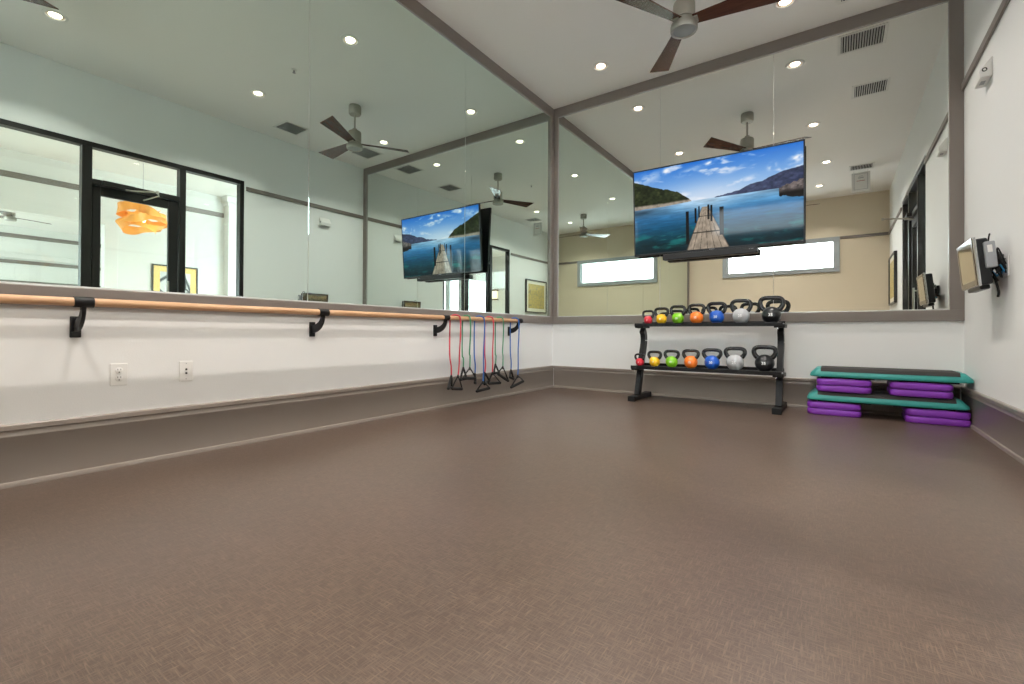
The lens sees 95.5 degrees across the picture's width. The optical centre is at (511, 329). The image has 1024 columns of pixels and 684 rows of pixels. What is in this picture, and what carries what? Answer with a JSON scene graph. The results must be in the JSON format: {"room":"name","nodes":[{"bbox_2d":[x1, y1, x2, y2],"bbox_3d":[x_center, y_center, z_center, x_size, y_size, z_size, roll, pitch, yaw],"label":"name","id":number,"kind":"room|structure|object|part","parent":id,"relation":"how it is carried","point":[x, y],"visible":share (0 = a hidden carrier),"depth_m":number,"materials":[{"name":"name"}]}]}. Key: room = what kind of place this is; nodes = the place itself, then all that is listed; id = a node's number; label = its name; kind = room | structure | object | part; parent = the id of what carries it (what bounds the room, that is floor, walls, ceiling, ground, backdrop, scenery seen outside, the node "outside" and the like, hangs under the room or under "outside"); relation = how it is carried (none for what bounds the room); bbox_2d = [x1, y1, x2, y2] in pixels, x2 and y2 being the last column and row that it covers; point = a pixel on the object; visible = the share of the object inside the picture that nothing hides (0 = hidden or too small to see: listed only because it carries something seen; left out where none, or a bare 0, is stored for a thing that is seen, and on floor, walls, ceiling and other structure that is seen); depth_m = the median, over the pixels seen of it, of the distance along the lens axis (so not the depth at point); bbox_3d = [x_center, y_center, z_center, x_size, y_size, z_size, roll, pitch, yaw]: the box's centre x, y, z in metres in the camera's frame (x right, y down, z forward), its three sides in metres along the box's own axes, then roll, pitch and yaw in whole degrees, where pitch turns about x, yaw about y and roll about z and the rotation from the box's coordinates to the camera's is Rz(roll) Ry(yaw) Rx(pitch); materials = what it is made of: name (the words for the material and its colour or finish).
{"room":"exercise studio","nodes":[
{"label":"exercise studio","id":0,"kind":"room"},
{"bbox_2d":[0,32,552,424],"bbox_3d":[-1.474,-1.103,3.389,0.140,3.660,7.104,0,-1,35],"label":"wall","id":1,"kind":"structure","parent":0,"point":[46,373],"depth_m":2.80,"materials":[{"name":"paint"}]},
{"bbox_2d":[110,363,127,385],"bbox_3d":[-2.054,0.235,2.431,0.009,0.116,0.074,0,-1,35],"label":"power outlet","id":2,"kind":"object","parent":1,"relation":"attached to","point":[118,372],"visible":1,"depth_m":2.43,"materials":[{"name":"white plastic"}]},
{"bbox_2d":[115,368,122,373],"bbox_3d":[-2.052,0.215,2.430,0.004,0.033,0.033,0,-1,35],"label":"socket","id":3,"kind":"object","parent":2,"relation":"attached to","point":[117,370],"depth_m":2.43,"materials":[{"name":"white plastic"}]},
{"bbox_2d":[115,375,122,381],"bbox_3d":[-2.052,0.255,2.429,0.004,0.033,0.033,0,-1,35],"label":"socket","id":4,"kind":"object","parent":2,"relation":"attached to","point":[118,378],"depth_m":2.43,"materials":[{"name":"white plastic"}]},
{"bbox_2d":[0,0,309,300],"bbox_3d":[-1.927,-1.512,2.615,0.005,2.629,1.683,0,-1,35],"label":"wall mirror","id":5,"kind":"object","parent":1,"relation":"attached to","point":[149,145],"visible":1,"depth_m":2.56,"materials":[{"name":"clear mirror"}]},
{"bbox_2d":[179,361,192,381],"bbox_3d":[-1.879,0.240,2.682,0.008,0.116,0.070,0,-1,35],"label":"jack plate","id":6,"kind":"object","parent":1,"relation":"attached to","point":[185,367],"visible":1,"depth_m":2.68,"materials":[{"name":"white plastic"}]},
{"bbox_2d":[0,294,522,337],"bbox_3d":[-1.613,-0.051,2.923,0.166,0.196,5.830,0,-1,35],"label":"ballet barre","id":7,"kind":"object","parent":1,"relation":"attached to","point":[76,322],"visible":0.98,"depth_m":2.61,"materials":[{"name":"brown wood"}]},
{"bbox_3d":[-2.150,-0.013,2.291,0.014,0.105,0.042,0,-1,35],"label":"wall plate","id":8,"kind":"part","parent":7,"relation":"part of","materials":[{"name":"black metal"}]},
{"bbox_3d":[-2.087,-0.050,2.247,0.142,0.122,0.016,0,-1,35],"label":"bracket arm","id":9,"kind":"part","parent":7,"relation":"part of"},
{"bbox_3d":[-1.568,-0.123,2.889,0.041,0.041,5.824,0,-1,35],"label":"rail","id":10,"kind":"part","parent":7,"relation":"part of","materials":[{"name":"brown wood"}]},
{"bbox_3d":[-1.426,-0.002,3.322,0.014,0.105,0.042,0,-1,35],"label":"wall plate","id":11,"kind":"part","parent":7,"relation":"part of","materials":[{"name":"black metal"}]},
{"bbox_3d":[-1.364,-0.038,3.279,0.142,0.122,0.016,0,-1,35],"label":"bracket arm","id":12,"kind":"part","parent":7,"relation":"part of"},
{"bbox_3d":[-0.714,0.009,4.337,0.014,0.105,0.042,0,-1,35],"label":"wall plate","id":13,"kind":"part","parent":7,"relation":"part of","materials":[{"name":"black metal"}]},
{"bbox_3d":[-0.652,-0.028,4.294,0.142,0.122,0.016,0,-1,35],"label":"bracket arm","id":14,"kind":"part","parent":7,"relation":"part of"},
{"bbox_2d":[447,314,462,389],"bbox_3d":[-0.527,0.213,4.336,0.135,0.716,0.110,0,0,6],"label":"band","id":15,"kind":"object","parent":7,"relation":"hanging from","point":[450,383],"visible":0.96,"depth_m":4.35,"materials":[{"name":"red rubber"}]},
{"bbox_3d":[-0.574,0.486,4.338,0.029,0.129,0.103,0,0,11],"label":"handle","id":16,"kind":"part","parent":15,"relation":"part of","materials":[{"name":"black plastic"}]},
{"bbox_3d":[-0.512,0.490,4.345,0.109,0.137,0.024,1,-1,-33],"label":"handle","id":17,"kind":"part","parent":15,"relation":"part of","materials":[{"name":"black plastic"}]},
{"bbox_2d":[460,315,475,380],"bbox_3d":[-0.422,0.175,4.487,0.131,0.637,0.147,0,0,16],"label":"band","id":18,"kind":"object","parent":7,"relation":"hanging from","point":[464,377],"visible":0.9,"depth_m":4.49,"materials":[{"name":"green rubber"}]},
{"bbox_3d":[-0.467,0.419,4.498,0.021,0.122,0.141,0,0,18],"label":"handle","id":19,"kind":"part","parent":18,"relation":"part of","materials":[{"name":"black plastic"}]},
{"bbox_3d":[-0.410,0.416,4.487,0.149,0.116,0.022,1,-1,-39],"label":"handle","id":20,"kind":"part","parent":18,"relation":"part of","materials":[{"name":"black plastic"}]},
{"bbox_2d":[473,315,489,392],"bbox_3d":[-0.319,0.243,4.681,0.199,0.768,0.099,1,-1,-41],"label":"band","id":21,"kind":"object","parent":7,"relation":"hanging from","point":[475,382],"visible":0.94,"depth_m":4.65,"materials":[{"name":"blue rubber"}]},
{"bbox_2d":[483,316,500,384],"bbox_3d":[-0.219,0.216,4.825,0.222,0.712,0.104,1,-1,-41],"label":"band","id":22,"kind":"object","parent":7,"relation":"hanging from","point":[488,381],"visible":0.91,"depth_m":4.78,"materials":[{"name":"red rubber"}]},
{"bbox_2d":[493,316,508,381],"bbox_3d":[-0.133,0.212,4.956,0.212,0.702,0.102,1,-1,-38],"label":"band","id":23,"kind":"object","parent":7,"relation":"hanging from","point":[495,365],"visible":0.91,"depth_m":4.93,"materials":[{"name":"green rubber"}]},
{"bbox_3d":[0.032,-0.017,5.268,0.142,0.122,0.016,0,-1,35],"label":"bracket arm","id":24,"kind":"part","parent":7,"relation":"part of"},
{"bbox_2d":[509,317,523,388],"bbox_3d":[0.035,0.256,5.185,0.210,0.784,0.104,1,-1,-43],"label":"band","id":25,"kind":"object","parent":7,"relation":"hanging from","point":[511,372],"visible":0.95,"depth_m":5.16,"materials":[{"name":"blue rubber"}]},
{"bbox_2d":[0,0,550,316],"bbox_3d":[-1.409,-1.504,3.348,0.010,2.623,6.638,0,-1,35],"label":"trim","id":26,"kind":"structure","parent":1,"relation":"attached to","point":[396,0],"depth_m":3.11,"materials":[{"name":"paint"}]},
{"bbox_2d":[0,283,552,323],"bbox_3d":[-1.412,-0.148,3.336,0.022,0.093,6.824,0,-1,35],"label":"trim","id":27,"kind":"structure","parent":1,"relation":"attached to","point":[16,289],"depth_m":2.79,"materials":[{"name":"beige paint"}]},
{"bbox_2d":[0,365,553,489],"bbox_3d":[-1.403,0.585,3.340,0.030,0.284,6.794,0,-1,35],"label":"baseboard","id":28,"kind":"structure","parent":1,"relation":"attached to","point":[33,452],"depth_m":2.75,"materials":[{"name":"beige paint"}]},
{"bbox_2d":[308,0,465,310],"bbox_3d":[-0.958,-1.497,3.997,0.005,2.629,1.684,0,-1,35],"label":"wall mirror","id":29,"kind":"object","parent":1,"relation":"attached to","point":[386,191],"visible":1,"depth_m":3.85,"materials":[{"name":"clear mirror"}]},
{"bbox_2d":[398,0,553,117],"bbox_3d":[-1.399,-2.873,3.356,0.022,0.120,6.824,0,-1,35],"label":"trim","id":30,"kind":"structure","parent":1,"relation":"attached to","point":[414,6],"depth_m":4.76,"materials":[{"name":"beige paint"}]},
{"bbox_2d":[464,54,549,315],"bbox_3d":[0.012,-1.482,5.378,0.005,2.629,1.684,0,-1,35],"label":"wall mirror","id":31,"kind":"object","parent":1,"relation":"attached to","point":[507,251],"visible":1,"depth_m":5.25,"materials":[{"name":"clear mirror"}]},
{"bbox_2d":[549,116,553,316],"bbox_3d":[0.527,-1.474,6.101,0.022,2.619,0.093,0,-1,35],"label":"trim","id":32,"kind":"structure","parent":1,"relation":"attached to","point":[551,117],"depth_m":6.07,"materials":[{"name":"beige paint"}]},
{"bbox_2d":[0,387,1023,683],"bbox_3d":[0.152,0.776,2.229,4.133,0.100,7.104,0,-1,35],"label":"floor","id":33,"kind":"structure","parent":0,"point":[553,535],"depth_m":1.51,"materials":[{"name":"brown plastic"}]},
{"bbox_2d":[628,321,786,414],"bbox_3d":[1.943,0.334,4.693,1.415,0.838,0.528,0,-1,35],"label":"rack","id":34,"kind":"object","parent":33,"relation":"on","point":[778,372],"visible":1,"depth_m":4.56,"materials":[{"name":"black metal"}]},
{"bbox_2d":[634,353,644,365],"bbox_3d":[1.376,0.323,4.999,0.096,0.135,0.086,0,0,-6],"label":"kettlebell","id":35,"kind":"object","parent":34,"relation":"on","point":[639,361],"visible":1,"depth_m":4.97,"materials":[{"name":"red plastic"}]},
{"bbox_3d":[1.376,0.297,4.999,0.120,0.085,0.025,0,-1,35],"label":"handle","id":36,"kind":"part","parent":35,"relation":"part of","materials":[{"name":"black metal"}]},
{"bbox_3d":[1.415,0.345,5.093,0.052,0.739,0.268,0,-1,35],"label":"post","id":37,"kind":"part","parent":34,"relation":"part of","materials":[{"name":"black metal"}]},
{"bbox_2d":[642,310,653,322],"bbox_3d":[1.496,-0.136,5.097,0.092,0.155,0.117,0,0,-19],"label":"kettlebell","id":38,"kind":"object","parent":34,"relation":"on","point":[648,319],"visible":0.9,"depth_m":5.07,"materials":[{"name":"red plastic"}]},
{"bbox_3d":[1.496,-0.163,5.097,0.138,0.102,0.029,0,-1,35],"label":"handle","id":39,"kind":"part","parent":38,"relation":"part of","materials":[{"name":"black metal"}]},
{"bbox_2d":[647,351,661,365],"bbox_3d":[1.508,0.306,4.907,0.130,0.168,0.109,0,0,-3],"label":"kettlebell","id":40,"kind":"object","parent":34,"relation":"on","point":[654,361],"visible":0.98,"depth_m":4.87,"materials":[{"name":"yellow plastic"}]},
{"bbox_3d":[1.508,0.274,4.907,0.158,0.105,0.033,0,-1,35],"label":"handle","id":41,"kind":"part","parent":40,"relation":"part of","materials":[{"name":"black metal"}]},
{"bbox_2d":[654,307,668,322],"bbox_3d":[1.615,-0.150,5.014,0.134,0.182,0.114,0,0,-4],"label":"kettlebell","id":42,"kind":"object","parent":34,"relation":"on","point":[661,318],"visible":0.96,"depth_m":4.98,"materials":[{"name":"yellow plastic"}]},
{"bbox_3d":[1.615,-0.182,5.014,0.164,0.117,0.034,0,-1,35],"label":"handle","id":43,"kind":"part","parent":42,"relation":"part of","materials":[{"name":"black metal"}]},
{"bbox_2d":[664,350,679,366],"bbox_3d":[1.653,0.299,4.805,0.120,0.182,0.136,0,0,-15],"label":"kettlebell","id":44,"kind":"object","parent":34,"relation":"on","point":[671,361],"visible":0.96,"depth_m":4.77,"materials":[{"name":"plastic"}]},
{"bbox_3d":[1.653,0.263,4.805,0.168,0.111,0.035,0,-1,35],"label":"handle","id":45,"kind":"part","parent":44,"relation":"part of","materials":[{"name":"black metal"}]},
{"bbox_2d":[670,305,685,322],"bbox_3d":[1.756,-0.159,4.915,0.137,0.200,0.124,0,0,-6],"label":"kettlebell","id":46,"kind":"object","parent":34,"relation":"on","point":[676,317],"visible":1,"depth_m":4.88,"materials":[{"name":"plastic"}]},
{"bbox_3d":[1.756,-0.195,4.915,0.172,0.128,0.036,0,-1,35],"label":"handle","id":47,"kind":"part","parent":46,"relation":"part of","materials":[{"name":"black metal"}]},
{"bbox_2d":[682,349,699,367],"bbox_3d":[1.809,0.294,4.696,0.130,0.192,0.139,0,0,-13],"label":"kettlebell","id":48,"kind":"object","parent":34,"relation":"on","point":[690,361],"visible":0.96,"depth_m":4.66,"materials":[{"name":"orange plastic"}]},
{"bbox_3d":[1.809,0.255,4.696,0.176,0.114,0.037,0,-1,35],"label":"handle","id":49,"kind":"part","parent":48,"relation":"part of","materials":[{"name":"black metal"}]},
{"bbox_2d":[688,303,705,322],"bbox_3d":[1.911,-0.164,4.807,0.140,0.210,0.133,0,0,-8],"label":"kettlebell","id":50,"kind":"object","parent":34,"relation":"on","point":[695,317],"visible":0.92,"depth_m":4.76,"materials":[{"name":"orange plastic"}]},
{"bbox_3d":[1.911,-0.203,4.807,0.180,0.131,0.038,0,-1,35],"label":"handle","id":51,"kind":"part","parent":50,"relation":"part of","materials":[{"name":"black metal"}]},
{"bbox_2d":[635,365,783,373],"bbox_3d":[1.920,0.396,4.675,1.398,0.010,0.265,0,-1,35],"label":"shelf","id":52,"kind":"object","parent":34,"relation":"attached to","point":[699,368],"depth_m":4.56,"materials":[{"name":"black metal"}]},
{"bbox_2d":[702,348,722,368],"bbox_3d":[1.973,0.287,4.581,0.140,0.206,0.156,0,0,-15],"label":"kettlebell","id":53,"kind":"object","parent":34,"relation":"on","point":[711,362],"visible":0.98,"depth_m":4.54,"materials":[{"name":"blue plastic"}]},
{"bbox_3d":[1.973,0.245,4.581,0.194,0.122,0.041,0,-1,35],"label":"handle","id":54,"kind":"part","parent":53,"relation":"part of","materials":[{"name":"black metal"}]},
{"bbox_2d":[706,302,726,322],"bbox_3d":[2.069,-0.170,4.695,0.158,0.222,0.142,0,0,-6],"label":"kettlebell","id":55,"kind":"object","parent":34,"relation":"on","point":[716,316],"visible":0.97,"depth_m":4.65,"materials":[{"name":"blue plastic"}]},
{"bbox_3d":[2.070,-0.211,4.696,0.198,0.139,0.041,0,-1,35],"label":"handle","id":56,"kind":"part","parent":55,"relation":"part of","materials":[{"name":"black metal"}]},
{"bbox_2d":[724,347,746,369],"bbox_3d":[2.144,0.277,4.461,0.158,0.226,0.156,0,0,-9],"label":"kettlebell","id":57,"kind":"object","parent":34,"relation":"on","point":[734,362],"visible":0.98,"depth_m":4.41,"materials":[{"name":"grey plastic"}]},
{"bbox_3d":[2.144,0.229,4.462,0.206,0.131,0.043,0,-1,35],"label":"handle","id":58,"kind":"part","parent":57,"relation":"part of","materials":[{"name":"black metal"}]},
{"bbox_2d":[730,299,752,322],"bbox_3d":[2.253,-0.180,4.567,0.161,0.242,0.155,0,0,-8],"label":"kettlebell","id":59,"kind":"object","parent":34,"relation":"on","point":[740,315],"visible":0.95,"depth_m":4.52,"materials":[{"name":"white metal"}]},
{"bbox_3d":[2.253,-0.226,4.567,0.208,0.150,0.044,0,-1,35],"label":"handle","id":60,"kind":"part","parent":59,"relation":"part of","materials":[{"name":"black metal"}]},
{"bbox_2d":[751,345,777,371],"bbox_3d":[2.348,0.267,4.318,0.171,0.246,0.164,0,0,-8],"label":"kettlebell","id":61,"kind":"object","parent":34,"relation":"on","point":[763,362],"visible":0.97,"depth_m":4.27,"materials":[{"name":"black metal"}]},
{"bbox_3d":[2.349,0.217,4.318,0.220,0.147,0.046,0,-1,35],"label":"handle","id":62,"kind":"part","parent":61,"relation":"part of","materials":[{"name":"black metal"}]},
{"bbox_2d":[758,296,785,321],"bbox_3d":[2.466,-0.190,4.417,0.184,0.262,0.168,0,0,-7],"label":"kettlebell","id":63,"kind":"object","parent":34,"relation":"on","point":[769,314],"visible":0.94,"depth_m":4.37,"materials":[{"name":"black metal"}]},
{"bbox_3d":[2.467,-0.239,4.417,0.232,0.164,0.049,0,-1,35],"label":"handle","id":64,"kind":"part","parent":63,"relation":"part of","materials":[{"name":"black metal"}]},
{"bbox_3d":[2.499,0.344,4.332,0.052,0.739,0.268,0,-1,35],"label":"post","id":65,"kind":"part","parent":34,"relation":"part of","materials":[{"name":"black metal"}]},
{"bbox_2d":[807,407,860,417],"bbox_3d":[2.899,0.725,4.189,0.391,0.058,0.352,0,-1,35],"label":"step riser","id":66,"kind":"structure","parent":33,"relation":"on","point":[820,411],"depth_m":4.04,"materials":[{"name":"purple plastic"}]},
{"bbox_2d":[807,399,860,410],"bbox_3d":[2.900,0.667,4.189,0.391,0.058,0.352,0,-1,35],"label":"step riser","id":67,"kind":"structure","parent":66,"relation":"on","point":[810,403],"depth_m":4.05,"materials":[{"name":"purple plastic"}]},
{"bbox_2d":[807,388,969,410],"bbox_3d":[3.176,0.592,4.001,1.064,0.092,0.368,0,-1,35],"label":"step","id":68,"kind":"structure","parent":67,"relation":"on","point":[875,397],"depth_m":3.84,"materials":[{"name":"teal plastic"}]},
{"bbox_2d":[816,384,871,393],"bbox_3d":[2.958,0.516,4.150,0.391,0.058,0.352,0,-1,35],"label":"step riser","id":69,"kind":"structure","parent":68,"relation":"on","point":[829,388],"depth_m":4.00,"materials":[{"name":"purple plastic"}]},
{"bbox_2d":[816,376,871,386],"bbox_3d":[2.958,0.459,4.151,0.391,0.058,0.352,0,-1,35],"label":"step riser","id":70,"kind":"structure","parent":69,"relation":"on","point":[823,381],"depth_m":4.01,"materials":[{"name":"purple plastic"}]},
{"bbox_2d":[810,366,973,384],"bbox_3d":[3.199,0.384,3.992,1.064,0.092,0.368,0,-1,35],"label":"step","id":71,"kind":"structure","parent":70,"relation":"on","point":[838,372],"depth_m":3.84,"materials":[{"name":"teal plastic"}]},
{"bbox_2d":[887,386,953,398],"bbox_3d":[3.373,0.516,3.858,0.391,0.058,0.352,0,-1,35],"label":"step riser","id":72,"kind":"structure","parent":68,"relation":"on","point":[896,392],"depth_m":3.72,"materials":[{"name":"purple plastic"}]},
{"bbox_2d":[887,380,953,391],"bbox_3d":[3.374,0.459,3.859,0.391,0.058,0.352,0,-1,35],"label":"step riser","id":73,"kind":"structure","parent":72,"relation":"on","point":[892,384],"depth_m":3.72,"materials":[{"name":"purple plastic"}]},
{"bbox_2d":[902,411,970,426],"bbox_3d":[3.454,0.725,3.799,0.391,0.058,0.352,0,-1,35],"label":"step riser","id":74,"kind":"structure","parent":33,"relation":"on","point":[909,418],"depth_m":3.66,"materials":[{"name":"purple plastic"}]},
{"bbox_2d":[902,407,970,419],"bbox_3d":[3.455,0.667,3.800,0.391,0.058,0.352,0,-1,35],"label":"step riser","id":75,"kind":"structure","parent":74,"relation":"on","point":[958,414],"depth_m":3.66,"materials":[{"name":"purple plastic"}]},
{"bbox_2d":[417,0,901,108],"bbox_3d":[5.091,-2.996,-1.304,16.280,0.120,11.280,0,-1,35],"label":"ceiling","id":76,"kind":"structure","parent":0,"point":[551,47],"depth_m":4.58,"materials":[{"name":"paint"}]},
{"bbox_2d":[592,61,608,70],"bbox_3d":[0.983,-2.904,5.133,0.184,0.010,0.184,0,-1,35],"label":"recessed light","id":77,"kind":"object","parent":76,"relation":"in","point":[602,65],"visible":1,"depth_m":5.12,"materials":[{"name":"white plastic"}]},
{"bbox_2d":[616,0,781,72],"bbox_3d":[1.491,-2.634,3.619,1.163,0.566,1.295,0,-1,32],"label":"ceiling fan","id":78,"kind":"object","parent":76,"relation":"hanging from","point":[685,20],"visible":1,"depth_m":3.59,"materials":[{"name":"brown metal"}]},
{"bbox_3d":[1.012,-2.430,3.486,0.652,0.008,0.196,1,14,-28],"label":"blade","id":79,"kind":"part","parent":78,"relation":"part of","materials":[{"name":"brown wood"}]},
{"bbox_3d":[1.374,-2.425,4.065,0.196,0.008,0.652,-14,-1,2],"label":"blade","id":80,"kind":"part","parent":78,"relation":"part of","materials":[{"name":"brown wood"}]},
{"bbox_3d":[1.694,-2.427,3.462,0.652,0.008,0.196,0,-15,32],"label":"blade","id":81,"kind":"part","parent":78,"relation":"part of","materials":[{"name":"brown wood"}]},
{"bbox_2d":[773,0,795,8],"bbox_3d":[2.424,-2.904,4.122,0.184,0.010,0.184,0,-1,35],"label":"recessed light","id":82,"kind":"object","parent":76,"relation":"in","point":[782,4],"visible":0.91,"depth_m":4.15,"materials":[{"name":"white"}]},
{"bbox_2d":[837,0,851,4],"bbox_3d":[2.967,-2.902,3.887,0.400,0.011,0.380,0,-1,35],"label":"ceiling vent","id":83,"kind":"object","parent":76,"relation":"in","point":[839,2],"visible":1,"depth_m":4.11,"materials":[{"name":"white plastic"}]},
{"bbox_2d":[552,88,963,399],"bbox_3d":[2.197,-1.073,5.067,3.943,3.660,0.140,0,-1,35],"label":"wall","id":84,"kind":"structure","parent":0,"point":[930,345],"depth_m":4.56,"materials":[{"name":"paint"}]},
{"bbox_2d":[553,117,558,316],"bbox_3d":[0.582,-1.474,6.106,0.061,2.619,0.022,0,-1,35],"label":"trim","id":85,"kind":"structure","parent":84,"relation":"attached to","point":[556,120],"depth_m":6.10,"materials":[{"name":"beige paint"}]},
{"bbox_2d":[558,88,659,315],"bbox_3d":[1.155,-1.474,5.713,1.333,2.629,0.005,0,-1,35],"label":"wall mirror","id":86,"kind":"object","parent":84,"relation":"attached to","point":[601,147],"visible":0.76,"depth_m":5.71,"materials":[{"name":"white mirror"}]},
{"bbox_2d":[663,246,757,260],"bbox_3d":[2.099,-0.802,4.956,0.940,0.064,0.137,0,-1,35],"label":"soundbar","id":87,"kind":"object","parent":84,"relation":"attached to","point":[753,249],"visible":1,"depth_m":4.88,"materials":[{"name":"black plastic"}]},
{"bbox_2d":[660,54,773,313],"bbox_3d":[2.167,-1.474,5.003,1.136,2.629,0.005,0,-1,35],"label":"wall mirror","id":88,"kind":"object","parent":84,"relation":"attached to","point":[728,110],"visible":0.42,"depth_m":4.97,"materials":[{"name":"white mirror"}]},
{"bbox_2d":[633,139,804,256],"bbox_3d":[2.123,-1.330,4.937,1.680,0.970,0.116,0,-1,34],"label":"television","id":89,"kind":"object","parent":84,"relation":"attached to","point":[753,197],"visible":1,"depth_m":4.85,"materials":[{"name":"black plastic"}]},
{"bbox_2d":[554,0,948,117],"bbox_3d":[2.168,-2.844,5.008,3.921,0.120,0.022,0,-1,35],"label":"trim","id":90,"kind":"structure","parent":84,"relation":"attached to","point":[904,6],"depth_m":4.74,"materials":[{"name":"beige paint"}]},
{"bbox_2d":[558,1,948,316],"bbox_3d":[2.151,-1.474,5.010,3.771,2.623,0.010,0,-1,35],"label":"trim","id":91,"kind":"structure","parent":84,"relation":"attached to","point":[946,1],"depth_m":4.33,"materials":[{"name":"grey paint"}]},
{"bbox_2d":[553,366,959,415],"bbox_3d":[2.140,0.614,4.985,3.883,0.284,0.030,0,-1,35],"label":"baseboard","id":92,"kind":"structure","parent":84,"relation":"attached to","point":[751,389],"depth_m":5.03,"materials":[{"name":"beige paint"}]},
{"bbox_2d":[553,310,964,323],"bbox_3d":[2.155,-0.118,4.987,3.921,0.093,0.022,0,-1,35],"label":"trim","id":93,"kind":"structure","parent":84,"relation":"attached to","point":[917,315],"depth_m":4.39,"materials":[{"name":"beige paint"}]},
{"bbox_2d":[774,2,947,311],"bbox_3d":[3.165,-1.475,4.303,1.298,2.629,0.005,0,-1,35],"label":"wall mirror","id":94,"kind":"object","parent":84,"relation":"attached to","point":[868,104],"visible":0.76,"depth_m":4.23,"materials":[{"name":"white mirror"}]},
{"bbox_2d":[949,0,964,309],"bbox_3d":[3.729,-1.475,3.898,0.093,2.619,0.022,0,-1,35],"label":"trim","id":95,"kind":"structure","parent":84,"relation":"attached to","point":[956,7],"depth_m":3.89,"materials":[{"name":"beige paint"}]},
{"bbox_2d":[964,0,1023,409],"bbox_3d":[1.869,-1.104,1.044,0.140,3.660,7.104,0,-1,35],"label":"wall","id":96,"kind":"structure","parent":0,"point":[994,112],"depth_m":3.06,"materials":[{"name":"paint"}]},
{"bbox_2d":[956,233,1008,296],"bbox_3d":[3.092,-0.404,3.060,0.172,0.408,0.470,0,-1,35],"label":"console","id":97,"kind":"object","parent":96,"relation":"attached to","point":[977,258],"visible":1,"depth_m":2.92,"materials":[{"name":"black plastic"}]},
{"bbox_3d":[3.071,-0.395,2.886,0.006,0.130,0.095,0,-1,35],"label":"wall plate","id":98,"kind":"part","parent":97,"relation":"part of","materials":[{"name":"white plastic"}]},
{"bbox_2d":[973,57,992,88],"bbox_3d":[3.290,-1.791,3.250,0.065,0.134,0.193,0,-1,35],"label":"sensor","id":99,"kind":"object","parent":96,"relation":"attached to","point":[984,75],"visible":1,"depth_m":3.19,"materials":[{"name":"white plastic"}]},
{"bbox_2d":[961,0,1009,90],"bbox_3d":[3.173,-2.029,3.042,0.018,0.061,2.028,0,-1,35],"label":"trim","id":100,"kind":"structure","parent":96,"relation":"attached to","point":[1004,3],"depth_m":3.25,"materials":[{"name":"beige paint"}]},
{"bbox_2d":[960,386,1023,464],"bbox_3d":[3.159,0.605,3.030,0.030,0.284,2.060,0,-1,35],"label":"baseboard","id":101,"kind":"structure","parent":96,"relation":"attached to","point":[1001,423],"depth_m":2.99,"materials":[{"name":"beige paint"}]}
]}

